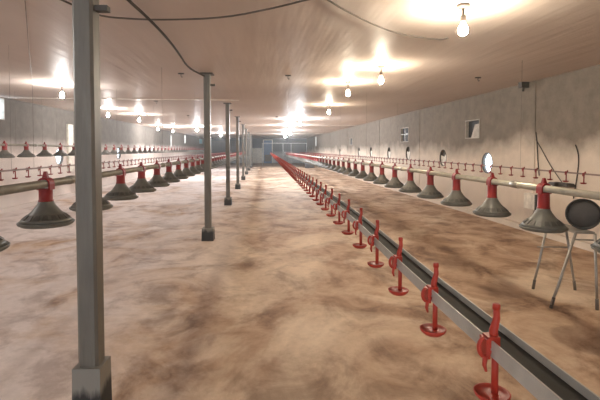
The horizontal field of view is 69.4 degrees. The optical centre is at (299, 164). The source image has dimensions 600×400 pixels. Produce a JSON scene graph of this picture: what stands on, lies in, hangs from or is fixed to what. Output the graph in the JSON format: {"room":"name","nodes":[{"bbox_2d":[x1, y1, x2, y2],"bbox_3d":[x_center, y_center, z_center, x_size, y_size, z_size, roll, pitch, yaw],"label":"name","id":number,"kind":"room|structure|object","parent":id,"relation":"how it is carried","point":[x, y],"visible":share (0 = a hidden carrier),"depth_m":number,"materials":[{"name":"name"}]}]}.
{"room":"farm building","nodes":[
{"label":"farm building","id":0,"kind":"room"},
{"bbox_2d":[0,97,203,208],"bbox_3d":[-7.803,-0.587,20.388,0.080,2.650,50.000,0,2,-5],"label":"wall","id":1,"kind":"structure","parent":0,"point":[31,120],"depth_m":12.47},
{"bbox_2d":[0,98,4,119],"bbox_3d":[-6.876,-1.274,9.848,0.100,0.498,0.358,0,2,-5],"label":"window","id":2,"kind":"structure","parent":1,"relation":"in","point":[2,103],"depth_m":10.01,"materials":[{"name":"white glass"}]},
{"bbox_2d":[56,149,63,164],"bbox_3d":[-7.131,-0.246,12.775,0.083,0.498,0.498,0,2,-5],"label":"air vent","id":3,"kind":"object","parent":1,"relation":"in","point":[61,157],"visible":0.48,"depth_m":12.96,"materials":[{"name":"white metal"}]},
{"bbox_2d":[66,124,73,171],"bbox_3d":[-7.121,-0.519,13.419,0.060,1.450,0.340,0,2,-5],"label":"board","id":4,"kind":"object","parent":1,"relation":"attached to","point":[69,128],"visible":0.79,"depth_m":13.31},
{"bbox_2d":[0,163,200,213],"bbox_3d":[-7.713,0.687,20.440,0.100,0.100,50.000,0,2,-5],"label":"baseboard","id":5,"kind":"structure","parent":1,"relation":"attached to","point":[33,203],"depth_m":12.37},
{"bbox_2d":[211,138,306,162],"bbox_3d":[-4.623,-1.474,45.788,10.860,2.650,0.080,0,2,-5],"label":"wall","id":6,"kind":"structure","parent":0,"point":[280,145],"depth_m":45.95,"materials":[{"name":"paint"}]},
{"bbox_2d":[211,141,230,155],"bbox_3d":[-8.399,-1.683,45.338,2.210,1.590,0.130,0,2,-5],"label":"pad","id":7,"kind":"object","parent":6,"relation":"attached to","point":[217,147],"visible":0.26,"depth_m":45.28,"materials":[{"name":"metal"}]},
{"bbox_2d":[231,141,247,155],"bbox_3d":[-6.108,-1.690,45.539,2.210,1.590,0.130,0,2,-5],"label":"pad","id":8,"kind":"object","parent":6,"relation":"attached to","point":[233,143],"visible":0.47,"depth_m":45.46,"materials":[{"name":"metal"}]},
{"bbox_2d":[253,148,261,162],"bbox_3d":[-4.566,-0.947,45.731,1.100,1.600,0.080,0,2,-5],"label":"panel","id":9,"kind":"object","parent":6,"relation":"attached to","point":[257,152],"depth_m":45.70,"materials":[{"name":"grey metal"}]},
{"bbox_2d":[263,140,272,162],"bbox_3d":[-3.399,-1.394,45.792,1.020,2.490,0.132,0,2,-5],"label":"door","id":10,"kind":"structure","parent":6,"relation":"in","point":[267,145],"depth_m":45.79,"materials":[{"name":"blue paint"}]},
{"bbox_2d":[293,142,304,154],"bbox_3d":[-0.132,-1.759,46.072,1.310,1.390,0.120,0,2,-5],"label":"shutter","id":11,"kind":"object","parent":6,"relation":"attached to","point":[298,147],"visible":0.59,"depth_m":46.04,"materials":[{"name":"metal"}]},
{"bbox_2d":[0,163,599,399],"bbox_3d":[-2.434,0.771,20.907,10.860,0.100,50.160,0,2,-5],"label":"floor","id":12,"kind":"structure","parent":0,"point":[282,304],"depth_m":4.30,"materials":[{"name":"soil"}]},
{"bbox_2d":[72,0,111,399],"bbox_3d":[-0.995,0.054,2.044,0.205,2.650,0.200,0,2,-2],"label":"support post","id":13,"kind":"object","parent":12,"relation":"on","point":[91,377],"visible":1,"depth_m":2.01,"materials":[{"name":"metal"}]},
{"bbox_2d":[199,72,214,240],"bbox_3d":[-1.458,-0.116,6.898,0.225,2.650,0.200,0,2,-2],"label":"support post","id":14,"kind":"object","parent":12,"relation":"on","point":[208,232],"visible":0.94,"depth_m":6.85,"materials":[{"name":"metal"}]},
{"bbox_2d":[223,103,232,204],"bbox_3d":[-1.866,-0.269,11.277,0.225,2.650,0.200,0,2,-2],"label":"support post","id":15,"kind":"object","parent":12,"relation":"on","point":[227,200],"visible":0.98,"depth_m":11.23,"materials":[{"name":"metal"}]},
{"bbox_2d":[234,116,240,188],"bbox_3d":[-2.268,-0.429,15.857,0.225,2.650,0.200,0,2,-2],"label":"support post","id":16,"kind":"object","parent":12,"relation":"on","point":[237,185],"visible":0.98,"depth_m":15.81,"materials":[{"name":"metal"}]},
{"bbox_2d":[241,124,244,179],"bbox_3d":[-2.693,-0.596,20.635,0.225,2.650,0.200,0,2,-2],"label":"support post","id":17,"kind":"object","parent":12,"relation":"on","point":[242,176],"visible":0.97,"depth_m":20.59,"materials":[{"name":"metal"}]},
{"bbox_2d":[245,129,247,173],"bbox_3d":[-3.117,-0.755,25.213,0.200,2.650,0.200,0,2,-2],"label":"support post","id":18,"kind":"object","parent":12,"relation":"on","point":[246,171],"visible":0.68,"depth_m":25.16,"materials":[{"name":"metal"}]},
{"bbox_2d":[247,132,249,170],"bbox_3d":[-3.520,-0.915,29.793,0.200,2.650,0.200,0,2,-2],"label":"support post","id":19,"kind":"object","parent":12,"relation":"on","point":[248,132],"visible":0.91,"depth_m":29.75,"materials":[{"name":"metal"}]},
{"bbox_2d":[250,134,251,167],"bbox_3d":[-3.922,-1.075,34.372,0.200,2.650,0.200,0,2,-2],"label":"support post","id":20,"kind":"object","parent":12,"relation":"on","point":[250,134],"visible":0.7,"depth_m":34.32,"materials":[{"name":"metal"}]},
{"bbox_2d":[251,136,252,165],"bbox_3d":[-4.324,-1.235,38.952,0.200,2.650,0.200,0,2,-2],"label":"support post","id":21,"kind":"object","parent":12,"relation":"on","point":[251,136],"visible":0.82,"depth_m":38.92,"materials":[{"name":"metal"}]},
{"bbox_2d":[262,143,306,165],"bbox_3d":[-1.355,-0.887,38.019,3.950,2.020,0.040,0,2,-5],"label":"frame","id":22,"kind":"object","parent":12,"relation":"on","point":[262,143],"visible":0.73,"depth_m":37.85,"materials":[{"name":"white paint"}]},
{"bbox_2d":[305,163,313,167],"bbox_3d":[0.763,-0.199,34.212,0.800,0.910,0.800,0,2,-5],"label":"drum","id":23,"kind":"object","parent":12,"relation":"on","point":[307,165],"visible":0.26,"depth_m":33.89,"materials":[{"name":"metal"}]},
{"bbox_2d":[531,224,598,309],"bbox_3d":[2.569,0.953,4.205,0.440,0.708,0.645,0,2,13],"label":"stand","id":24,"kind":"object","parent":12,"relation":"on","point":[572,229],"visible":0.95,"depth_m":3.95,"materials":[{"name":"grey metal"}]},
{"bbox_2d":[565,199,599,229],"bbox_3d":[2.677,0.456,4.094,0.289,0.289,0.201,1,2,33],"label":"tub","id":25,"kind":"object","parent":24,"relation":"on","point":[584,214],"visible":1,"depth_m":4.02,"materials":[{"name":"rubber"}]},
{"bbox_2d":[0,0,599,137],"bbox_3d":[-2.434,-1.978,20.811,10.860,0.100,50.160,0,2,-5],"label":"ceiling","id":26,"kind":"structure","parent":0,"point":[322,46],"depth_m":5.59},
{"bbox_2d":[24,0,32,89],"bbox_3d":[-4.046,-1.428,6.508,0.010,0.007,7.092,-1,2,-31],"label":"cable","id":27,"kind":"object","parent":26,"relation":"attached to","point":[24,0],"depth_m":4.58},
{"bbox_2d":[58,84,64,97],"bbox_3d":[-4.369,-1.350,7.947,0.110,0.256,0.110,0,2,-5],"label":"lamp","id":28,"kind":"object","parent":26,"relation":"hanging from","point":[61,85],"visible":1,"depth_m":7.93,"materials":[{"name":"white glass"}]},
{"bbox_2d":[0,125,203,148],"bbox_3d":[-6.807,-1.304,19.195,0.058,1.133,46.500,0,2,-5],"label":"pet feeder","id":29,"kind":"object","parent":26,"relation":"hanging from","point":[1,144],"visible":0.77,"depth_m":10.85,"materials":[{"name":"red plastic"}]},
{"bbox_2d":[0,141,15,157],"bbox_3d":[-5.876,-0.303,8.614,0.360,0.344,0.360,0,2,-5],"label":"pan","id":30,"kind":"object","parent":29,"relation":"hanging from","point":[4,153],"visible":0.99,"depth_m":8.57,"materials":[{"name":"grey plastic"}]},
{"bbox_2d":[17,141,35,156],"bbox_3d":[-5.946,-0.331,9.410,0.360,0.344,0.360,0,2,-5],"label":"pan","id":31,"kind":"object","parent":29,"relation":"hanging from","point":[26,153],"visible":0.98,"depth_m":9.36,"materials":[{"name":"grey plastic"}]},
{"bbox_2d":[36,142,53,156],"bbox_3d":[-6.016,-0.358,10.207,0.360,0.344,0.360,0,2,-5],"label":"pan","id":32,"kind":"object","parent":29,"relation":"hanging from","point":[44,153],"visible":1,"depth_m":10.14,"materials":[{"name":"grey plastic"}]},
{"bbox_2d":[53,143,67,155],"bbox_3d":[-6.086,-0.386,11.003,0.360,0.344,0.360,0,2,-5],"label":"pan","id":33,"kind":"object","parent":29,"relation":"hanging from","point":[60,152],"visible":0.98,"depth_m":10.95,"materials":[{"name":"grey plastic"}]},
{"bbox_2d":[68,143,74,155],"bbox_3d":[-6.156,-0.414,11.800,0.360,0.344,0.360,0,2,-5],"label":"pan","id":34,"kind":"object","parent":29,"relation":"hanging from","point":[72,153],"visible":0.52,"depth_m":11.71,"materials":[{"name":"grey plastic"}]},
{"bbox_2d":[101,144,110,154],"bbox_3d":[-6.366,-0.497,14.189,0.360,0.344,0.360,0,2,-5],"label":"pan","id":35,"kind":"object","parent":29,"relation":"hanging from","point":[105,152],"visible":0.89,"depth_m":14.13,"materials":[{"name":"grey plastic"}]},
{"bbox_2d":[110,145,119,153],"bbox_3d":[-6.436,-0.525,14.986,0.360,0.344,0.360,0,2,-5],"label":"pan","id":36,"kind":"object","parent":29,"relation":"hanging from","point":[113,151],"visible":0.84,"depth_m":14.94,"materials":[{"name":"grey plastic"}]},
{"bbox_2d":[118,145,126,153],"bbox_3d":[-6.506,-0.553,15.782,0.360,0.344,0.360,0,2,-5],"label":"pan","id":37,"kind":"object","parent":29,"relation":"hanging from","point":[121,151],"visible":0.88,"depth_m":15.72,"materials":[{"name":"grey plastic"}]},
{"bbox_2d":[126,145,132,153],"bbox_3d":[-6.576,-0.581,16.578,0.360,0.344,0.360,0,2,-5],"label":"pan","id":38,"kind":"object","parent":29,"relation":"hanging from","point":[128,151],"visible":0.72,"depth_m":16.52,"materials":[{"name":"grey plastic"}]},
{"bbox_2d":[132,145,138,153],"bbox_3d":[-6.646,-0.609,17.375,0.360,0.344,0.360,0,2,-5],"label":"pan","id":39,"kind":"object","parent":29,"relation":"hanging from","point":[134,151],"visible":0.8,"depth_m":17.32,"materials":[{"name":"grey plastic"}]},
{"bbox_2d":[0,45,230,180],"bbox_3d":[-4.634,-1.101,19.393,0.072,1.552,44.500,0,2,-5],"label":"drinker line","id":40,"kind":"object","parent":26,"relation":"hanging from","point":[109,162],"visible":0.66,"depth_m":6.49,"materials":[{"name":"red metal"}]},
{"bbox_2d":[0,126,244,195],"bbox_3d":[-3.171,-1.151,19.519,0.066,1.462,46.500,0,2,-5],"label":"pet feeder","id":41,"kind":"object","parent":26,"relation":"hanging from","point":[33,185],"visible":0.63,"depth_m":3.15,"materials":[{"name":"grey metal"}]},
{"bbox_2d":[0,236,9,251],"bbox_3d":[-1.643,0.256,2.145,0.343,0.368,0.343,0,2,-5],"label":"pan","id":42,"kind":"object","parent":41,"relation":"attached to","point":[4,244],"visible":1,"depth_m":2.19,"materials":[{"name":"grey plastic"}]},
{"bbox_2d":[16,171,74,228],"bbox_3d":[-1.711,0.229,2.916,0.343,0.368,0.343,0,2,-5],"label":"pan","id":43,"kind":"object","parent":41,"relation":"attached to","point":[46,214],"visible":0.98,"depth_m":2.86,"materials":[{"name":"grey plastic"}]},
{"bbox_2d":[69,197,112,211],"bbox_3d":[-1.778,0.202,3.688,0.343,0.368,0.343,0,2,-5],"label":"pan","id":44,"kind":"object","parent":41,"relation":"attached to","point":[106,205],"visible":0.23,"depth_m":3.64,"materials":[{"name":"grey plastic"}]},
{"bbox_2d":[103,164,137,200],"bbox_3d":[-1.846,0.175,4.460,0.343,0.368,0.343,0,2,-5],"label":"pan","id":45,"kind":"object","parent":41,"relation":"attached to","point":[120,192],"visible":0.95,"depth_m":4.40,"materials":[{"name":"grey plastic"}]},
{"bbox_2d":[129,162,156,192],"bbox_3d":[-1.914,0.148,5.231,0.343,0.368,0.343,0,2,-5],"label":"pan","id":46,"kind":"object","parent":41,"relation":"hanging from","point":[141,185],"visible":0.86,"depth_m":5.17,"materials":[{"name":"grey plastic"}]},
{"bbox_2d":[148,160,169,186],"bbox_3d":[-1.982,0.122,6.003,0.343,0.368,0.343,0,2,-5],"label":"pan","id":47,"kind":"object","parent":41,"relation":"attached to","point":[156,180],"visible":0.85,"depth_m":5.95,"materials":[{"name":"grey plastic"}]},
{"bbox_2d":[162,159,179,182],"bbox_3d":[-2.050,0.095,6.774,0.343,0.368,0.343,0,2,-5],"label":"pan","id":48,"kind":"object","parent":41,"relation":"attached to","point":[168,176],"visible":0.8,"depth_m":6.72,"materials":[{"name":"grey plastic"}]},
{"bbox_2d":[173,158,188,178],"bbox_3d":[-2.117,0.068,7.546,0.343,0.368,0.343,0,2,-5],"label":"pan","id":49,"kind":"object","parent":41,"relation":"attached to","point":[178,173],"visible":0.7,"depth_m":7.50,"materials":[{"name":"grey plastic"}]},
{"bbox_2d":[182,157,194,176],"bbox_3d":[-2.185,0.041,8.317,0.343,0.368,0.343,0,2,-5],"label":"pan","id":50,"kind":"object","parent":41,"relation":"attached to","point":[186,170],"visible":0.72,"depth_m":8.27,"materials":[{"name":"grey plastic"}]},
{"bbox_2d":[189,157,200,173],"bbox_3d":[-2.253,0.014,9.089,0.343,0.368,0.343,0,2,-5],"label":"pan","id":51,"kind":"object","parent":41,"relation":"attached to","point":[192,168],"visible":0.64,"depth_m":9.04,"materials":[{"name":"grey plastic"}]},
{"bbox_2d":[195,156,203,171],"bbox_3d":[-2.321,-0.013,9.860,0.343,0.368,0.343,0,2,-5],"label":"pan","id":52,"kind":"object","parent":41,"relation":"attached to","point":[198,167],"visible":0.57,"depth_m":9.81,"materials":[{"name":"grey plastic"}]},
{"bbox_2d":[200,155,203,168],"bbox_3d":[-2.388,-0.040,10.632,0.343,0.368,0.343,0,2,-5],"label":"pan","id":53,"kind":"object","parent":41,"relation":"attached to","point":[202,161],"visible":0.23,"depth_m":10.59,"materials":[{"name":"grey plastic"}]},
{"bbox_2d":[212,154,218,166],"bbox_3d":[-2.592,-0.121,12.947,0.343,0.368,0.343,0,2,-5],"label":"pan","id":54,"kind":"object","parent":41,"relation":"attached to","point":[213,159],"visible":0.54,"depth_m":12.90,"materials":[{"name":"grey plastic"}]},
{"bbox_2d":[33,98,238,100],"bbox_3d":[-4.117,-1.553,10.262,5.300,0.012,0.035,0,2,-5],"label":"trim","id":55,"kind":"structure","parent":26,"relation":"attached to","point":[33,98],"depth_m":10.29,"materials":[{"name":"white metal"}]},
{"bbox_2d":[126,0,204,76],"bbox_3d":[-1.423,-1.310,4.618,0.123,0.026,4.335,0,2,-3],"label":"cable","id":56,"kind":"object","parent":26,"relation":"attached to","point":[135,6],"visible":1,"depth_m":4.17,"materials":[{"name":"black rubber"}]},
{"bbox_2d":[138,124,356,125],"bbox_3d":[-2.460,-1.932,21.111,10.600,0.012,0.035,0,2,-5],"label":"trim","id":57,"kind":"structure","parent":26,"relation":"attached to","point":[138,124],"depth_m":20.78,"materials":[{"name":"white metal"}]},
{"bbox_2d":[60,0,447,39],"bbox_3d":[-0.096,-1.302,3.744,3.651,0.054,0.837,-1,2,-14],"label":"cable","id":58,"kind":"object","parent":26,"relation":"attached to","point":[300,1],"visible":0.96,"depth_m":3.78,"materials":[{"name":"black rubber"}]},
{"bbox_2d":[345,81,350,95],"bbox_3d":[0.850,-1.340,7.666,0.110,0.256,0.110,0,2,-5],"label":"lamp","id":59,"kind":"object","parent":26,"relation":"hanging from","point":[346,82],"visible":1,"depth_m":7.64,"materials":[{"name":"white glass"}]},
{"bbox_2d":[377,65,384,83],"bbox_3d":[1.166,-1.290,6.232,0.110,0.256,0.110,0,2,-5],"label":"lamp","id":60,"kind":"object","parent":26,"relation":"hanging from","point":[380,67],"visible":1,"depth_m":6.21,"materials":[{"name":"white glass"}]},
{"bbox_2d":[270,152,599,399],"bbox_3d":[-1.122,-1.053,19.702,0.092,1.671,44.500,0,2,-4],"label":"drinker line","id":61,"kind":"object","parent":26,"relation":"hanging from","point":[545,380],"visible":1,"depth_m":0.95,"materials":[{"name":"metal"}]},
{"bbox_2d":[321,200,329,210],"bbox_3d":[0.180,0.284,3.106,0.066,0.089,0.066,0,2,-5],"label":"cup","id":62,"kind":"object","parent":61,"relation":"on","point":[324,209],"depth_m":3.10,"materials":[{"name":"red plastic"}]},
{"bbox_2d":[326,205,335,216],"bbox_3d":[0.202,0.295,2.820,0.066,0.089,0.066,0,2,-5],"label":"cup","id":63,"kind":"object","parent":61,"relation":"on","point":[331,214],"depth_m":2.81,"materials":[{"name":"red plastic"}]},
{"bbox_2d":[333,211,343,224],"bbox_3d":[0.225,0.306,2.533,0.066,0.089,0.066,0,2,-4],"label":"cup","id":64,"kind":"object","parent":61,"relation":"on","point":[338,222],"depth_m":2.52,"materials":[{"name":"red plastic"}]},
{"bbox_2d":[341,219,353,234],"bbox_3d":[0.247,0.319,2.246,0.066,0.089,0.066,0,2,-4],"label":"cup","id":65,"kind":"object","parent":61,"relation":"on","point":[346,232],"depth_m":2.24,"materials":[{"name":"red plastic"}]},
{"bbox_2d":[352,230,366,248],"bbox_3d":[0.270,0.334,1.959,0.066,0.089,0.066,0,2,-5],"label":"cup","id":66,"kind":"object","parent":61,"relation":"on","point":[360,245],"depth_m":1.95,"materials":[{"name":"red plastic"}]},
{"bbox_2d":[367,246,383,267],"bbox_3d":[0.293,0.352,1.672,0.066,0.089,0.066,0,2,-5],"label":"cup","id":67,"kind":"object","parent":61,"relation":"on","point":[373,264],"depth_m":1.67,"materials":[{"name":"red plastic"}]},
{"bbox_2d":[388,269,408,295],"bbox_3d":[0.315,0.371,1.386,0.066,0.089,0.066,0,2,-5],"label":"cup","id":68,"kind":"object","parent":61,"relation":"on","point":[398,290],"depth_m":1.38,"materials":[{"name":"red plastic"}]},
{"bbox_2d":[420,303,446,336],"bbox_3d":[0.338,0.387,1.099,0.066,0.089,0.066,0,2,-4],"label":"cup","id":69,"kind":"object","parent":61,"relation":"on","point":[433,329],"depth_m":1.09,"materials":[{"name":"red plastic"}]},
{"bbox_2d":[473,357,510,399],"bbox_3d":[0.360,0.398,0.812,0.066,0.089,0.066,0,2,-4],"label":"cup","id":70,"kind":"object","parent":61,"relation":"on","point":[484,391],"depth_m":0.81,"materials":[{"name":"red plastic"}]},
{"bbox_2d":[284,130,599,199],"bbox_3d":[0.465,-1.125,19.840,0.064,1.536,46.500,0,2,-5],"label":"pet feeder","id":71,"kind":"object","parent":26,"relation":"hanging from","point":[594,195],"visible":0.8,"depth_m":3.90,"materials":[{"name":"grey metal"}]},
{"bbox_2d":[322,156,327,167],"bbox_3d":[0.908,-0.088,14.822,0.345,0.412,0.345,0,2,-5],"label":"pan","id":72,"kind":"object","parent":71,"relation":"hanging from","point":[326,160],"visible":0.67,"depth_m":14.78,"materials":[{"name":"grey plastic"}]},
{"bbox_2d":[325,157,331,168],"bbox_3d":[0.975,-0.062,14.060,0.345,0.412,0.345,0,2,-5],"label":"pan","id":73,"kind":"object","parent":71,"relation":"hanging from","point":[329,164],"visible":0.65,"depth_m":14.01,"materials":[{"name":"grey plastic"}]},
{"bbox_2d":[328,157,335,169],"bbox_3d":[1.042,-0.035,13.299,0.345,0.412,0.345,0,2,-5],"label":"pan","id":74,"kind":"object","parent":71,"relation":"hanging from","point":[333,166],"visible":0.62,"depth_m":13.26,"materials":[{"name":"grey plastic"}]},
{"bbox_2d":[332,157,340,171],"bbox_3d":[1.109,-0.009,12.537,0.345,0.412,0.345,0,2,-5],"label":"pan","id":75,"kind":"object","parent":71,"relation":"hanging from","point":[338,167],"visible":0.72,"depth_m":12.49,"materials":[{"name":"grey plastic"}]},
{"bbox_2d":[337,158,345,172],"bbox_3d":[1.176,0.018,11.776,0.345,0.412,0.345,0,2,-5],"label":"pan","id":76,"kind":"object","parent":71,"relation":"hanging from","point":[342,169],"visible":0.66,"depth_m":11.73,"materials":[{"name":"grey plastic"}]},
{"bbox_2d":[342,158,351,174],"bbox_3d":[1.242,0.045,11.014,0.345,0.412,0.345,0,2,-5],"label":"pan","id":77,"kind":"object","parent":71,"relation":"hanging from","point":[348,170],"visible":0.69,"depth_m":10.96,"materials":[{"name":"grey plastic"}]},
{"bbox_2d":[348,159,359,176],"bbox_3d":[1.309,0.071,10.252,0.345,0.412,0.345,0,2,-5],"label":"pan","id":78,"kind":"object","parent":71,"relation":"hanging from","point":[355,171],"visible":0.77,"depth_m":10.20,"materials":[{"name":"grey plastic"}]},
{"bbox_2d":[355,160,367,178],"bbox_3d":[1.376,0.098,9.491,0.345,0.412,0.345,0,2,-5],"label":"pan","id":79,"kind":"object","parent":71,"relation":"hanging from","point":[362,174],"visible":0.78,"depth_m":9.43,"materials":[{"name":"grey plastic"}]},
{"bbox_2d":[363,161,377,180],"bbox_3d":[1.443,0.124,8.729,0.345,0.412,0.345,0,2,-5],"label":"pan","id":80,"kind":"object","parent":71,"relation":"hanging from","point":[371,176],"visible":0.83,"depth_m":8.68,"materials":[{"name":"grey plastic"}]},
{"bbox_2d":[373,162,389,183],"bbox_3d":[1.510,0.151,7.968,0.345,0.412,0.345,0,2,-5],"label":"pan","id":81,"kind":"object","parent":71,"relation":"hanging from","point":[381,179],"visible":0.88,"depth_m":7.91,"materials":[{"name":"grey plastic"}]},
{"bbox_2d":[384,163,403,187],"bbox_3d":[1.577,0.178,7.206,0.345,0.412,0.345,0,2,-5],"label":"pan","id":82,"kind":"object","parent":71,"relation":"hanging from","point":[394,182],"visible":0.88,"depth_m":7.15,"materials":[{"name":"grey plastic"}]},
{"bbox_2d":[399,164,421,192],"bbox_3d":[1.644,0.204,6.444,0.345,0.412,0.345,0,2,-5],"label":"pan","id":83,"kind":"object","parent":71,"relation":"hanging from","point":[410,186],"visible":0.95,"depth_m":6.38,"materials":[{"name":"grey plastic"}]},
{"bbox_2d":[417,166,443,198],"bbox_3d":[1.711,0.231,5.683,0.345,0.412,0.345,0,2,-5],"label":"pan","id":84,"kind":"object","parent":71,"relation":"hanging from","point":[429,192],"visible":0.98,"depth_m":5.62,"materials":[{"name":"grey plastic"}]},
{"bbox_2d":[440,169,471,206],"bbox_3d":[1.778,0.257,4.921,0.345,0.412,0.345,0,2,-5],"label":"pan","id":85,"kind":"object","parent":71,"relation":"hanging from","point":[455,198],"visible":0.99,"depth_m":4.86,"materials":[{"name":"grey plastic"}]},
{"bbox_2d":[472,173,511,217],"bbox_3d":[1.845,0.284,4.160,0.345,0.412,0.345,0,2,-5],"label":"pan","id":86,"kind":"object","parent":71,"relation":"hanging from","point":[491,207],"visible":0.98,"depth_m":4.11,"materials":[{"name":"grey plastic"}]},
{"bbox_2d":[519,178,568,232],"bbox_3d":[1.911,0.311,3.398,0.345,0.412,0.345,0,2,-5],"label":"pan","id":87,"kind":"object","parent":71,"relation":"hanging from","point":[542,220],"visible":0.96,"depth_m":3.35,"materials":[{"name":"grey plastic"}]},
{"bbox_2d":[590,239,599,252],"bbox_3d":[1.978,0.337,2.636,0.345,0.412,0.345,0,2,-5],"label":"pan","id":88,"kind":"object","parent":71,"relation":"hanging from","point":[595,246],"visible":1,"depth_m":2.67,"materials":[{"name":"grey plastic"}]},
{"bbox_2d":[300,96,599,183],"bbox_3d":[1.741,-1.108,19.952,0.070,1.578,44.500,0,2,-5],"label":"drinker line","id":89,"kind":"object","parent":26,"relation":"hanging from","point":[334,155],"visible":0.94,"depth_m":6.88,"materials":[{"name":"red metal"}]},
{"bbox_2d":[456,2,469,35],"bbox_3d":[1.354,-1.198,3.593,0.110,0.256,0.110,0,2,-5],"label":"lamp","id":90,"kind":"object","parent":26,"relation":"hanging from","point":[463,29],"visible":1,"depth_m":3.57,"materials":[{"name":"white glass"}]},
{"bbox_2d":[518,82,528,90],"bbox_3d":[3.995,-1.389,7.735,0.140,0.163,0.100,0,2,-5],"label":"bracket","id":91,"kind":"object","parent":26,"relation":"attached to","point":[523,85],"visible":1,"depth_m":7.69,"materials":[{"name":"metal"}]},
{"bbox_2d":[307,64,599,242],"bbox_3d":[2.936,-0.620,21.330,0.080,2.650,50.000,0,2,-5],"label":"wall","id":92,"kind":"structure","parent":0,"point":[567,104],"depth_m":8.59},
{"bbox_2d":[346,128,347,168],"bbox_3d":[2.627,-0.724,24.312,0.012,2.650,0.340,0,2,-5],"label":"trim","id":93,"kind":"structure","parent":92,"relation":"attached to","point":[346,128],"depth_m":24.35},
{"bbox_2d":[377,120,379,176],"bbox_3d":[3.204,-0.494,17.742,0.012,2.650,0.340,0,2,-5],"label":"trim","id":94,"kind":"structure","parent":92,"relation":"attached to","point":[378,121],"depth_m":17.68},
{"bbox_2d":[387,147,390,157],"bbox_3d":[3.378,-0.438,16.252,0.083,0.438,0.438,0,2,-5],"label":"air vent","id":95,"kind":"object","parent":92,"relation":"in","point":[388,150],"visible":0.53,"depth_m":16.39,"materials":[{"name":"white metal"}]},
{"bbox_2d":[401,127,408,141],"bbox_3d":[3.533,-0.995,14.448,0.100,0.478,0.798,0,2,-5],"label":"window","id":96,"kind":"structure","parent":92,"relation":"in","point":[404,131],"depth_m":14.47,"materials":[{"name":"glass"}]},
{"bbox_2d":[406,147,409,158],"bbox_3d":[3.563,-0.374,14.141,0.083,0.438,0.438,0,2,-5],"label":"air vent","id":97,"kind":"object","parent":92,"relation":"in","point":[407,148],"visible":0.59,"depth_m":14.28,"materials":[{"name":"white metal"}]},
{"bbox_2d":[415,110,419,193],"bbox_3d":[3.598,-0.338,13.262,0.012,2.650,0.340,0,2,-5],"label":"trim","id":98,"kind":"structure","parent":92,"relation":"attached to","point":[417,136],"depth_m":13.24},
{"bbox_2d":[439,150,446,165],"bbox_3d":[3.804,-0.178,11.407,0.083,0.438,0.438,0,2,-5],"label":"air vent","id":99,"kind":"object","parent":92,"relation":"in","point":[443,157],"visible":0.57,"depth_m":11.51,"materials":[{"name":"white metal"}]},
{"bbox_2d":[317,166,599,253],"bbox_3d":[2.846,0.655,21.366,0.100,0.100,50.000,0,2,-5],"label":"baseboard","id":100,"kind":"structure","parent":92,"relation":"attached to","point":[585,245],"depth_m":8.24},
{"bbox_2d":[465,119,479,138],"bbox_3d":[3.941,-0.802,9.800,0.100,0.418,0.658,0,2,-5],"label":"window","id":101,"kind":"structure","parent":92,"relation":"in","point":[472,127],"depth_m":9.89,"materials":[{"name":"beige glass"}]},
{"bbox_2d":[482,153,492,172],"bbox_3d":[4.000,-0.035,9.179,0.083,0.438,0.438,0,2,-5],"label":"air vent","id":102,"kind":"object","parent":92,"relation":"in","point":[485,154],"visible":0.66,"depth_m":9.35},
{"bbox_2d":[521,80,535,222],"bbox_3d":[4.083,-0.145,7.736,0.012,2.650,0.340,0,2,-5],"label":"trim","id":103,"kind":"structure","parent":92,"relation":"attached to","point":[529,104],"depth_m":7.72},
{"bbox_2d":[524,193,536,209],"bbox_3d":[4.026,0.630,7.452,0.160,0.260,0.330,0,2,-5],"label":"junction box","id":104,"kind":"object","parent":92,"relation":"attached to","point":[530,199],"visible":0.5,"depth_m":7.42,"materials":[{"name":"metal"}]},
{"bbox_2d":[535,132,539,175],"bbox_3d":[4.097,-0.186,7.470,0.014,0.753,0.126,0,2,-5],"label":"cable","id":105,"kind":"object","parent":92,"relation":"attached to","point":[535,132],"visible":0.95,"depth_m":7.46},
{"bbox_2d":[537,141,561,181],"bbox_3d":[4.115,-0.080,7.164,0.031,0.689,0.719,0,2,-2],"label":"cable","id":106,"kind":"object","parent":92,"relation":"attached to","point":[537,141],"visible":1,"depth_m":7.18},
{"bbox_2d":[547,182,574,186],"bbox_3d":[4.073,0.313,6.797,0.200,0.060,0.500,0,2,-5],"label":"wall bracket","id":107,"kind":"object","parent":92,"relation":"attached to","point":[557,184],"visible":0.89,"depth_m":6.71,"materials":[{"name":"metal"}]},
{"bbox_2d":[573,145,578,198],"bbox_3d":[4.179,0.111,6.552,0.014,0.825,0.108,0,2,-5],"label":"cable","id":108,"kind":"object","parent":92,"relation":"attached to","point":[575,145],"visible":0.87,"depth_m":6.53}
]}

